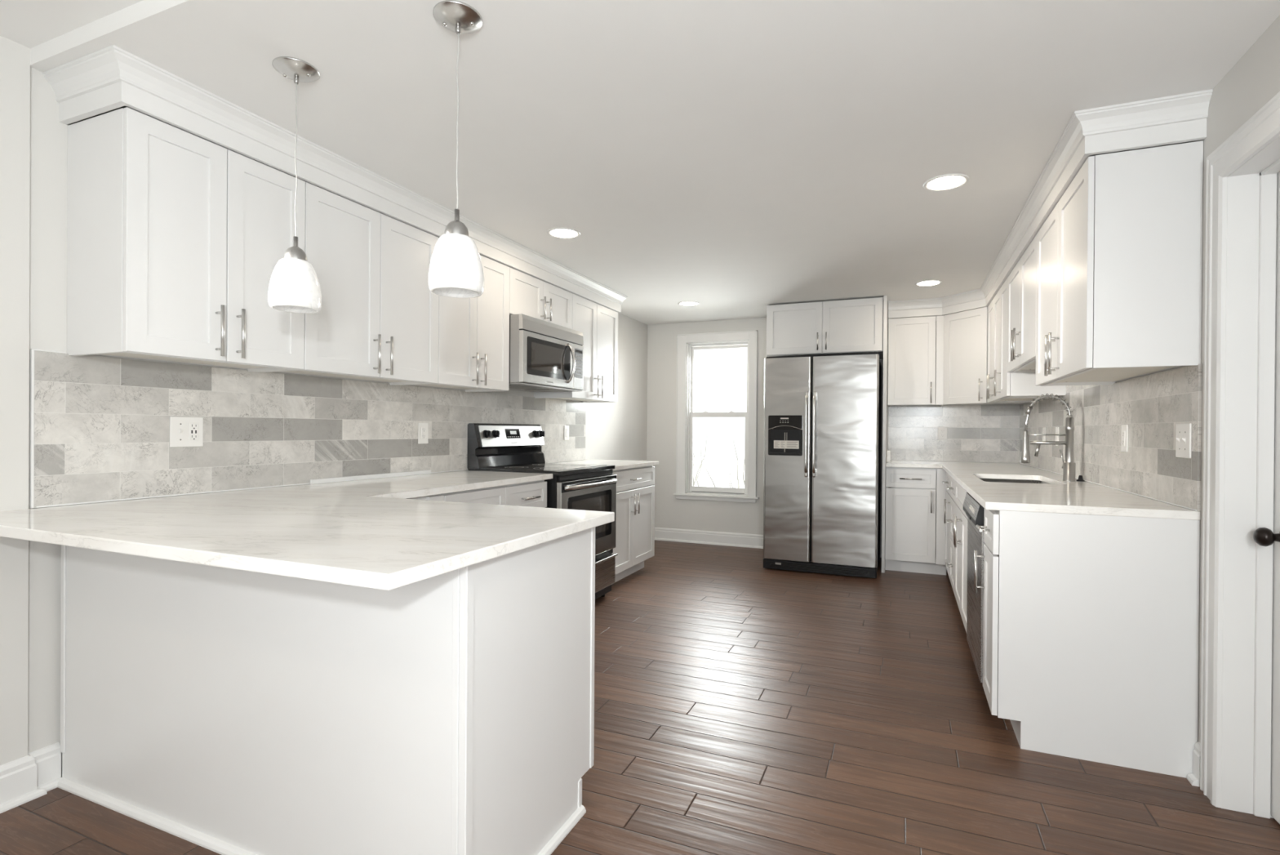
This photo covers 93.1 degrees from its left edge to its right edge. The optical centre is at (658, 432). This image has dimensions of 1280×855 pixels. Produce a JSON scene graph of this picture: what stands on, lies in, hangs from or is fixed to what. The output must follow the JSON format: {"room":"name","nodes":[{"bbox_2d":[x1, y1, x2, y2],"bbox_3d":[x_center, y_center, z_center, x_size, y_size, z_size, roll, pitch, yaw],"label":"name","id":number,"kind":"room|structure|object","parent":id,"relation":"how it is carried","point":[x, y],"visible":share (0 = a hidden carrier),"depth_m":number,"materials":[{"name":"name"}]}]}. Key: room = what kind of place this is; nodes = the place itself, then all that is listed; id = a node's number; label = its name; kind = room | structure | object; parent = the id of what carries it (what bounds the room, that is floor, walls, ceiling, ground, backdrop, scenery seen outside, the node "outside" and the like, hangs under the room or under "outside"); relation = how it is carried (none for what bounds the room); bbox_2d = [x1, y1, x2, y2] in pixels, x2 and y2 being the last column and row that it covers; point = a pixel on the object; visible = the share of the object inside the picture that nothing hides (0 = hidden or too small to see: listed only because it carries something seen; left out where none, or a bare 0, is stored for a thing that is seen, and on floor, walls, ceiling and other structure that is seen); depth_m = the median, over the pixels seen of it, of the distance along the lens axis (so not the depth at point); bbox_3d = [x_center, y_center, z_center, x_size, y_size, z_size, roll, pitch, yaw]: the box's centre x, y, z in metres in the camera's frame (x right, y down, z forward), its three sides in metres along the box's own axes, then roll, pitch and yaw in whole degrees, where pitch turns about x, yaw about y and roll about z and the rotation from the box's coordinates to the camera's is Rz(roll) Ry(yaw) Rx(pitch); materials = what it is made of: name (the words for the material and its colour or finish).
{"room":"kitchen","nodes":[
{"label":"kitchen","id":0,"kind":"room"},
{"bbox_2d":[0,35,647,777],"bbox_3d":[-1.951,-0.042,2.241,0.165,2.396,9.690,0,0,22],"label":"wall","id":1,"kind":"structure","parent":0,"point":[33,142],"depth_m":1.93,"materials":[{"name":"beige paint"}]},
{"bbox_2d":[0,742,61,813],"bbox_3d":[-2.827,1.091,-0.143,0.048,0.133,4.612,0,0,22],"label":"baseboard","id":2,"kind":"structure","parent":1,"relation":"attached to","point":[23,780],"depth_m":1.91,"materials":[{"name":"white paint"}]},
{"bbox_2d":[66,106,305,372],"bbox_3d":[-1.680,-0.635,2.227,0.367,0.763,0.610,0,0,22],"label":"upper cabinet","id":3,"kind":"object","parent":1,"relation":"attached to","point":[177,237],"visible":0.97,"depth_m":2.03,"materials":[{"name":"white paint"}]},
{"bbox_2d":[42,44,627,312],"bbox_3d":[-1.126,-1.089,3.564,0.386,0.140,3.631,0,0,22],"label":"crown molding","id":4,"kind":"structure","parent":3,"relation":"on","point":[111,77],"depth_m":2.25,"materials":[{"name":"white paint"}]},
{"bbox_2d":[29,348,585,507],"bbox_3d":[-1.319,-0.012,3.604,0.012,0.506,3.618,0,0,22],"label":"tile backsplash","id":5,"kind":"structure","parent":1,"relation":"attached to","point":[100,426],"depth_m":2.51,"materials":[{"name":"grey tile"}]},
{"bbox_2d":[169,416,203,447],"bbox_3d":[-1.818,-0.002,2.339,0.017,0.116,0.116,0,0,22],"label":"outlet","id":6,"kind":"object","parent":5,"relation":"attached to","point":[184,431],"visible":1,"depth_m":2.34,"materials":[{"name":"white plastic"}]},
{"bbox_2d":[188,422,198,440],"bbox_3d":[-1.811,-0.002,2.361,0.004,0.068,0.034,0,0,22],"label":"receptacle","id":7,"kind":"object","parent":6,"relation":"attached to","point":[193,427],"depth_m":2.36,"materials":[{"name":"white plastic"}]},
{"bbox_2d":[417,422,428,443],"bbox_3d":[-1.356,0.006,3.492,0.009,0.120,0.075,0,0,22],"label":"wall outlet","id":8,"kind":"object","parent":5,"relation":"attached to","point":[422,427],"visible":1,"depth_m":3.48,"materials":[{"name":"white plastic"}]},
{"bbox_2d":[421,426,426,439],"bbox_3d":[-1.354,0.006,3.491,0.004,0.068,0.034,0,0,22],"label":"receptacle","id":9,"kind":"object","parent":8,"relation":"attached to","point":[423,428],"depth_m":3.49,"materials":[{"name":"white plastic"}]},
{"bbox_2d":[564,425,568,439],"bbox_3d":[-0.755,0.005,4.977,0.009,0.120,0.075,0,0,22],"label":"light switch","id":10,"kind":"object","parent":5,"relation":"attached to","point":[566,427],"visible":1,"depth_m":4.97,"materials":[{"name":"white plastic"}]},
{"bbox_2d":[259,182,439,385],"bbox_3d":[-1.423,-0.635,2.863,0.367,0.763,0.762,0,0,22],"label":"upper cabinet","id":11,"kind":"object","parent":1,"relation":"attached to","point":[377,319],"visible":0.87,"depth_m":2.75,"materials":[{"name":"white paint"}]},
{"bbox_2d":[395,254,509,391],"bbox_3d":[-1.166,-0.635,3.498,0.367,0.763,0.609,0,0,22],"label":"upper cabinet","id":12,"kind":"object","parent":1,"relation":"attached to","point":[473,333],"visible":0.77,"depth_m":3.47,"materials":[{"name":"white paint"}]},
{"bbox_2d":[509,266,572,328],"bbox_3d":[-0.907,-0.874,4.133,0.367,0.286,0.762,0,0,22],"label":"upper cabinet","id":13,"kind":"object","parent":1,"relation":"attached to","point":[529,295],"visible":0.59,"depth_m":4.03,"materials":[{"name":"white paint"}]},
{"bbox_2d":[508,313,583,391],"bbox_3d":[-0.849,-0.509,4.109,0.469,0.432,0.754,0,0,22],"label":"microwave","id":14,"kind":"object","parent":13,"relation":"attached to","point":[544,356],"visible":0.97,"depth_m":3.93,"materials":[{"name":"silver metal"}]},
{"bbox_2d":[533,293,617,402],"bbox_3d":[-0.623,-0.636,4.840,0.367,0.763,0.762,0,0,22],"label":"upper cabinet","id":15,"kind":"object","parent":1,"relation":"attached to","point":[597,323],"visible":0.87,"depth_m":4.78,"materials":[{"name":"white paint"}]},
{"bbox_2d":[0,0,1279,324],"bbox_3d":[-0.259,-1.206,1.528,3.919,0.120,9.840,0,0,22],"label":"ceiling","id":16,"kind":"structure","parent":0,"point":[736,159],"depth_m":2.09,"materials":[{"name":"paint"}]},
{"bbox_2d":[267,56,321,313],"bbox_3d":[-1.153,-0.772,1.926,0.147,0.763,0.147,0,0,22],"label":"pendant lamp","id":17,"kind":"object","parent":16,"relation":"hanging from","point":[294,286],"visible":1,"depth_m":1.89,"materials":[{"name":"white glass"}]},
{"bbox_2d":[428,0,484,297],"bbox_3d":[-0.557,-0.767,1.676,0.147,0.763,0.147,0,0,22],"label":"pendant lamp","id":18,"kind":"object","parent":16,"relation":"hanging from","point":[455,270],"visible":1,"depth_m":1.64,"materials":[{"name":"white glass"}]},
{"bbox_2d":[546,227,580,238],"bbox_3d":[-0.550,-1.152,3.514,0.192,0.004,0.192,0,0,22],"label":"recessed light","id":19,"kind":"object","parent":16,"relation":"in","point":[560,233],"visible":1,"depth_m":3.51,"materials":[{"name":"white"}]},
{"bbox_2d":[678,301,699,306],"bbox_3d":[0.269,-1.153,5.441,0.192,0.004,0.192,0,0,22],"label":"recessed light","id":20,"kind":"object","parent":16,"relation":"in","point":[683,303],"visible":1,"depth_m":5.43,"materials":[{"name":"white"}]},
{"bbox_2d":[915,280,942,286],"bbox_3d":[2.062,-1.138,4.631,0.192,0.004,0.192,0,0,22],"label":"recessed light","id":21,"kind":"object","parent":16,"relation":"in","point":[926,282],"visible":1,"depth_m":4.62,"materials":[{"name":"white"}]},
{"bbox_2d":[923,173,969,191],"bbox_3d":[1.311,-1.137,2.765,0.192,0.004,0.192,0,0,22],"label":"recessed light","id":22,"kind":"object","parent":16,"relation":"in","point":[948,181],"visible":1,"depth_m":2.76,"materials":[{"name":"white paint"}]},
{"bbox_2d":[0,539,1279,854],"bbox_3d":[0.219,1.204,1.293,5.019,0.060,9.560,0,0,22],"label":"floor","id":23,"kind":"structure","parent":0,"point":[742,706],"depth_m":2.20,"materials":[{"name":"brown wood"}]},
{"bbox_2d":[57,526,595,854],"bbox_3d":[-1.069,0.721,1.985,1.664,0.884,0.687,0,0,22],"label":"base cabinet","id":24,"kind":"object","parent":23,"relation":"on","point":[221,710],"visible":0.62,"depth_m":1.63,"materials":[{"name":"white paint"}]},
{"bbox_2d":[0,469,614,590],"bbox_3d":[-0.858,0.253,2.470,1.724,0.052,2.277,0,0,22],"label":"countertop","id":25,"kind":"structure","parent":24,"relation":"on","point":[363,532],"depth_m":1.61,"materials":[{"name":"white stone"}]},
{"bbox_2d":[404,493,444,501],"bbox_3d":[-1.367,0.717,2.697,0.614,0.884,0.474,0,0,22],"label":"base cabinet","id":26,"kind":"object","parent":23,"relation":"on","point":[437,496],"visible":0.12,"depth_m":2.73,"materials":[{"name":"white paint"}]},
{"bbox_2d":[441,480,546,507],"bbox_3d":[-1.095,0.716,3.311,0.656,0.884,0.866,0,0,22],"label":"base cabinet","id":27,"kind":"object","parent":23,"relation":"on","point":[534,493],"visible":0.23,"depth_m":3.25,"materials":[{"name":"white paint"}]},
{"bbox_2d":[467,422,617,599],"bbox_3d":[-0.729,0.552,4.060,0.749,1.213,0.758,0,0,22],"label":"range","id":28,"kind":"object","parent":23,"relation":"on","point":[499,447],"visible":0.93,"depth_m":4.03,"materials":[{"name":"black metal"}]},
{"bbox_2d":[510,431,516,434],"bbox_3d":[-1.006,0.003,4.185,0.011,0.024,0.070,0,0,22],"label":"clock","id":29,"kind":"object","parent":28,"relation":"on","point":[511,432],"depth_m":4.18,"materials":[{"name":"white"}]},
{"bbox_2d":[474,462,615,475],"bbox_3d":[-0.737,0.243,4.064,0.622,0.030,0.758,0,0,22],"label":"cooktop","id":30,"kind":"object","parent":28,"relation":"in","point":[556,468],"depth_m":3.92,"materials":[{"name":"black glass"}]},
{"bbox_2d":[611,465,654,582],"bbox_3d":[-0.469,0.716,4.860,0.656,0.884,0.890,0,0,22],"label":"base cabinet","id":31,"kind":"object","parent":23,"relation":"on","point":[635,488],"visible":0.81,"depth_m":4.78,"materials":[{"name":"white paint"}]},
{"bbox_2d":[553,458,658,470],"bbox_3d":[-0.469,0.259,4.864,0.648,0.030,0.905,0,0,22],"label":"countertop","id":32,"kind":"structure","parent":31,"relation":"on","point":[620,464],"depth_m":4.86,"materials":[{"name":"white stone"}]},
{"bbox_2d":[763,352,881,577],"bbox_3d":[1.466,0.264,5.359,0.920,1.812,0.906,0,0,22],"label":"refrigerator","id":33,"kind":"object","parent":23,"relation":"on","point":[823,412],"visible":1,"depth_m":4.99,"materials":[{"name":"silver metal"}]},
{"bbox_2d":[768,415,802,429],"bbox_3d":[1.064,-0.080,5.096,0.280,0.115,0.007,0,0,22],"label":"control panel","id":34,"kind":"object","parent":33,"relation":"attached to","point":[775,422],"depth_m":5.09,"materials":[{"name":"black plastic"}]},
{"bbox_2d":[774,441,797,447],"bbox_3d":[1.070,0.104,5.087,0.192,0.047,0.001,0,0,22],"label":"print","id":35,"kind":"object","parent":33,"relation":"attached to","point":[777,444],"depth_m":5.09},
{"bbox_2d":[881,295,888,572],"bbox_3d":[2.003,0.016,5.357,0.026,2.314,0.644,0,0,22],"label":"refrigerator surround","id":36,"kind":"object","parent":23,"relation":"on","point":[885,407],"visible":0.82,"depth_m":5.06,"materials":[{"name":"white paint"}]},
{"bbox_2d":[884,466,946,574],"bbox_3d":[2.229,0.733,5.257,0.474,0.884,0.658,0,0,22],"label":"base cabinet","id":37,"kind":"object","parent":23,"relation":"on","point":[915,526],"visible":0.89,"depth_m":5.00,"materials":[{"name":"white paint"}]},
{"bbox_2d":[942,471,951,579],"bbox_3d":[2.481,0.737,4.528,0.658,0.884,0.544,0,0,22],"label":"base cabinet","id":38,"kind":"object","parent":23,"relation":"on","point":[947,500],"visible":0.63,"depth_m":4.65,"materials":[{"name":"white paint"}]},
{"bbox_2d":[945,476,955,595],"bbox_3d":[2.293,0.738,4.064,0.658,0.884,0.456,0,0,22],"label":"base cabinet","id":39,"kind":"object","parent":23,"relation":"on","point":[953,493],"visible":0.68,"depth_m":4.21,"materials":[{"name":"white paint"}]},
{"bbox_2d":[963,492,985,683],"bbox_3d":[1.746,0.742,2.733,0.636,0.876,0.594,0,0,22],"label":"dishwasher","id":40,"kind":"object","parent":23,"relation":"on","point":[975,511],"visible":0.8,"depth_m":2.73,"materials":[{"name":"silver metal"}]},
{"bbox_2d":[953,478,1023,631],"bbox_3d":[2.037,0.738,3.432,0.658,0.884,0.905,0,0,22],"label":"base cabinet","id":41,"kind":"object","parent":23,"relation":"on","point":[960,517],"visible":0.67,"depth_m":3.52,"materials":[{"name":"white paint"}]},
{"bbox_2d":[885,459,1200,519],"bbox_3d":[1.988,0.263,3.853,1.074,0.062,3.444,0,0,22],"label":"countertop","id":42,"kind":"structure","parent":41,"relation":"on","point":[1060,496],"depth_m":2.61,"materials":[{"name":"white stone"}]},
{"bbox_2d":[886,449,890,462],"bbox_3d":[2.016,0.209,5.312,0.030,0.100,0.040,0,0,22],"label":"marble block","id":43,"kind":"object","parent":42,"relation":"on","point":[888,452],"visible":1,"depth_m":5.29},
{"bbox_2d":[980,478,1050,484],"bbox_3d":[2.050,0.389,3.494,0.420,0.183,0.735,0,0,22],"label":"sink","id":44,"kind":"object","parent":42,"relation":"in","point":[983,479],"visible":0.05,"depth_m":3.80,"materials":[{"name":"silver metal"}]},
{"bbox_2d":[1021,393,1075,481],"bbox_3d":[2.163,0.026,3.364,0.261,0.482,0.061,0,0,22],"label":"faucet","id":45,"kind":"object","parent":42,"relation":"on","point":[1068,467],"visible":1,"depth_m":3.33,"materials":[{"name":"silver metal"}]},
{"bbox_2d":[973,508,1199,777],"bbox_3d":[1.586,0.738,2.318,0.658,0.884,0.286,0,0,22],"label":"base cabinet","id":46,"kind":"object","parent":23,"relation":"on","point":[1091,623],"visible":0.94,"depth_m":2.17,"materials":[{"name":"white paint"}]},
{"bbox_2d":[646,310,1021,557],"bbox_3d":[1.534,-0.020,5.981,3.819,2.376,0.160,0,0,22],"label":"wall","id":47,"kind":"structure","parent":0,"point":[670,512],"depth_m":6.44,"materials":[{"name":"beige paint"}]},
{"bbox_2d":[654,526,763,548],"bbox_3d":[0.540,1.093,6.280,1.470,0.133,0.033,0,0,22],"label":"baseboard","id":48,"kind":"structure","parent":47,"relation":"attached to","point":[709,537],"depth_m":6.28,"materials":[{"name":"white paint"}]},
{"bbox_2d":[673,329,759,502],"bbox_3d":[0.616,-0.161,6.321,0.910,1.738,0.200,0,0,22],"label":"window","id":49,"kind":"structure","parent":47,"relation":"in","point":[686,344],"depth_m":6.33,"materials":[{"name":"white paint"}]},
{"bbox_2d":[766,297,883,359],"bbox_3d":[1.532,-0.910,5.529,0.985,0.454,0.679,0,0,22],"label":"upper cabinet","id":50,"kind":"object","parent":47,"relation":"attached to","point":[855,326],"visible":0.92,"depth_m":5.23,"materials":[{"name":"white paint"}]},
{"bbox_2d":[887,315,943,406],"bbox_3d":[2.282,-0.618,5.393,0.447,0.763,0.367,0,0,22],"label":"upper cabinet","id":51,"kind":"object","parent":47,"relation":"attached to","point":[915,344],"visible":1,"depth_m":5.26,"materials":[{"name":"white paint"}]},
{"bbox_2d":[888,404,1019,462],"bbox_3d":[2.630,0.010,5.446,1.064,0.504,0.010,0,0,22],"label":"tile backsplash","id":52,"kind":"structure","parent":47,"relation":"attached to","point":[975,433],"depth_m":5.42,"materials":[{"name":"grey tile"}]},
{"bbox_2d":[937,426,947,439],"bbox_3d":[2.561,0.012,5.463,0.078,0.120,0.009,0,0,22],"label":"wall outlet","id":53,"kind":"object","parent":52,"relation":"attached to","point":[942,431],"visible":1,"depth_m":5.46,"materials":[{"name":"white plastic"}]},
{"bbox_2d":[940,429,944,437],"bbox_3d":[2.560,0.012,5.461,0.034,0.068,0.004,0,0,22],"label":"receptacle","id":54,"kind":"object","parent":53,"relation":"attached to","point":[942,431],"depth_m":5.46,"materials":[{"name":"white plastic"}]},
{"bbox_2d":[1021,14,1279,742],"bbox_3d":[1.438,-0.024,0.869,0.140,2.416,9.690,0,0,22],"label":"wall","id":55,"kind":"structure","parent":0,"point":[1253,81],"depth_m":1.87,"materials":[{"name":"beige paint"}]},
{"bbox_2d":[943,306,1026,404],"bbox_3d":[2.730,-0.613,5.072,0.626,0.763,0.625,0,0,22],"label":"upper cabinet","id":56,"kind":"object","parent":55,"relation":"attached to","point":[965,332],"visible":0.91,"depth_m":4.98,"materials":[{"name":"white paint"}]},
{"bbox_2d":[986,288,1047,402],"bbox_3d":[2.607,-0.612,4.423,0.367,0.763,0.683,0,0,22],"label":"upper cabinet","id":57,"kind":"object","parent":55,"relation":"attached to","point":[994,307],"visible":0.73,"depth_m":4.46,"materials":[{"name":"white paint"}]},
{"bbox_2d":[1007,234,1036,372],"bbox_3d":[2.194,-0.686,3.400,0.367,0.614,0.914,0,0,22],"label":"upper cabinet","id":58,"kind":"object","parent":55,"relation":"attached to","point":[1022,280],"visible":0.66,"depth_m":3.40,"materials":[{"name":"white paint"}]},
{"bbox_2d":[994,276,1066,398],"bbox_3d":[2.422,-0.612,3.965,0.367,0.763,0.305,0,0,22],"label":"upper cabinet","id":59,"kind":"object","parent":55,"relation":"attached to","point":[1012,384],"visible":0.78,"depth_m":3.88,"materials":[{"name":"white paint"}]},
{"bbox_2d":[1018,364,1202,511],"bbox_3d":[2.481,-0.058,3.650,0.012,0.650,3.432,0,0,22],"label":"tile backsplash","id":60,"kind":"structure","parent":55,"relation":"attached to","point":[1152,406],"depth_m":2.63,"materials":[{"name":"grey tile"}]},
{"bbox_2d":[1042,426,1045,444],"bbox_3d":[2.738,0.027,4.307,0.009,0.122,0.078,0,0,22],"label":"light switch","id":61,"kind":"object","parent":60,"relation":"attached to","point":[1043,428],"visible":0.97,"depth_m":4.29,"materials":[{"name":"white plastic"}]},
{"bbox_2d":[1055,426,1059,445],"bbox_3d":[2.588,0.027,3.937,0.009,0.122,0.078,0,0,22],"label":"light switch","id":62,"kind":"object","parent":60,"relation":"attached to","point":[1057,428],"visible":0.84,"depth_m":3.92,"materials":[{"name":"white plastic"}]},
{"bbox_2d":[1120,424,1128,452],"bbox_3d":[2.102,0.028,2.736,0.009,0.122,0.078,0,0,22],"label":"wall outlet","id":63,"kind":"object","parent":60,"relation":"attached to","point":[1124,428],"visible":1,"depth_m":2.72,"materials":[{"name":"white plastic"}]},
{"bbox_2d":[1121,431,1124,445],"bbox_3d":[2.100,0.028,2.737,0.004,0.068,0.034,0,0,22],"label":"receptacle","id":64,"kind":"object","parent":63,"relation":"attached to","point":[1122,432],"depth_m":2.74,"materials":[{"name":"white plastic"}]},
{"bbox_2d":[1175,422,1191,457],"bbox_3d":[1.865,0.030,2.161,0.017,0.122,0.118,0,0,22],"label":"light switch","id":65,"kind":"object","parent":60,"relation":"attached to","point":[1184,431],"visible":1,"depth_m":2.15,"materials":[{"name":"white plastic"}]},
{"bbox_2d":[1035,140,1203,386],"bbox_3d":[1.850,-0.611,2.553,0.367,0.763,0.914,0,0,22],"label":"upper cabinet","id":66,"kind":"object","parent":55,"relation":"attached to","point":[1119,255],"visible":1,"depth_m":2.15,"materials":[{"name":"white paint"}]},
{"bbox_2d":[888,88,1213,318],"bbox_3d":[2.071,-1.066,3.648,0.682,0.140,3.330,0,0,10],"label":"crown molding","id":67,"kind":"structure","parent":66,"relation":"on","point":[1182,117],"depth_m":2.22,"materials":[{"name":"white paint"}]},
{"bbox_2d":[1186,741,1200,786],"bbox_3d":[1.811,1.116,2.044,0.033,0.133,0.044,0,0,22],"label":"baseboard","id":68,"kind":"structure","parent":55,"relation":"attached to","point":[1193,778],"depth_m":2.04,"materials":[{"name":"white paint"}]},
{"bbox_2d":[1200,91,1279,823],"bbox_3d":[1.693,0.134,1.502,0.180,2.100,1.044,0,0,22],"label":"door","id":69,"kind":"structure","parent":55,"relation":"in","point":[1240,747],"depth_m":1.89,"materials":[{"name":"white paint"}]},
{"label":"outside","id":70,"kind":"structure","parent":0,"visible":0},
{"bbox_2d":[693,458,744,488],"bbox_3d":[5.359,1.989,22.828,26.000,0.100,33.660,0,0,22],"label":"yard","id":71,"kind":"structure","parent":70,"point":[719,470],"depth_m":28.59,"materials":[{"name":"white"}]},
{"bbox_2d":[693,419,744,488],"bbox_3d":[1.081,0.641,17.392,8.805,2.617,5.336,0,0,22],"label":"brush","id":72,"kind":"object","parent":71,"relation":"on","point":[703,459],"visible":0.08,"depth_m":18.30,"materials":[{"name":"white plant"}]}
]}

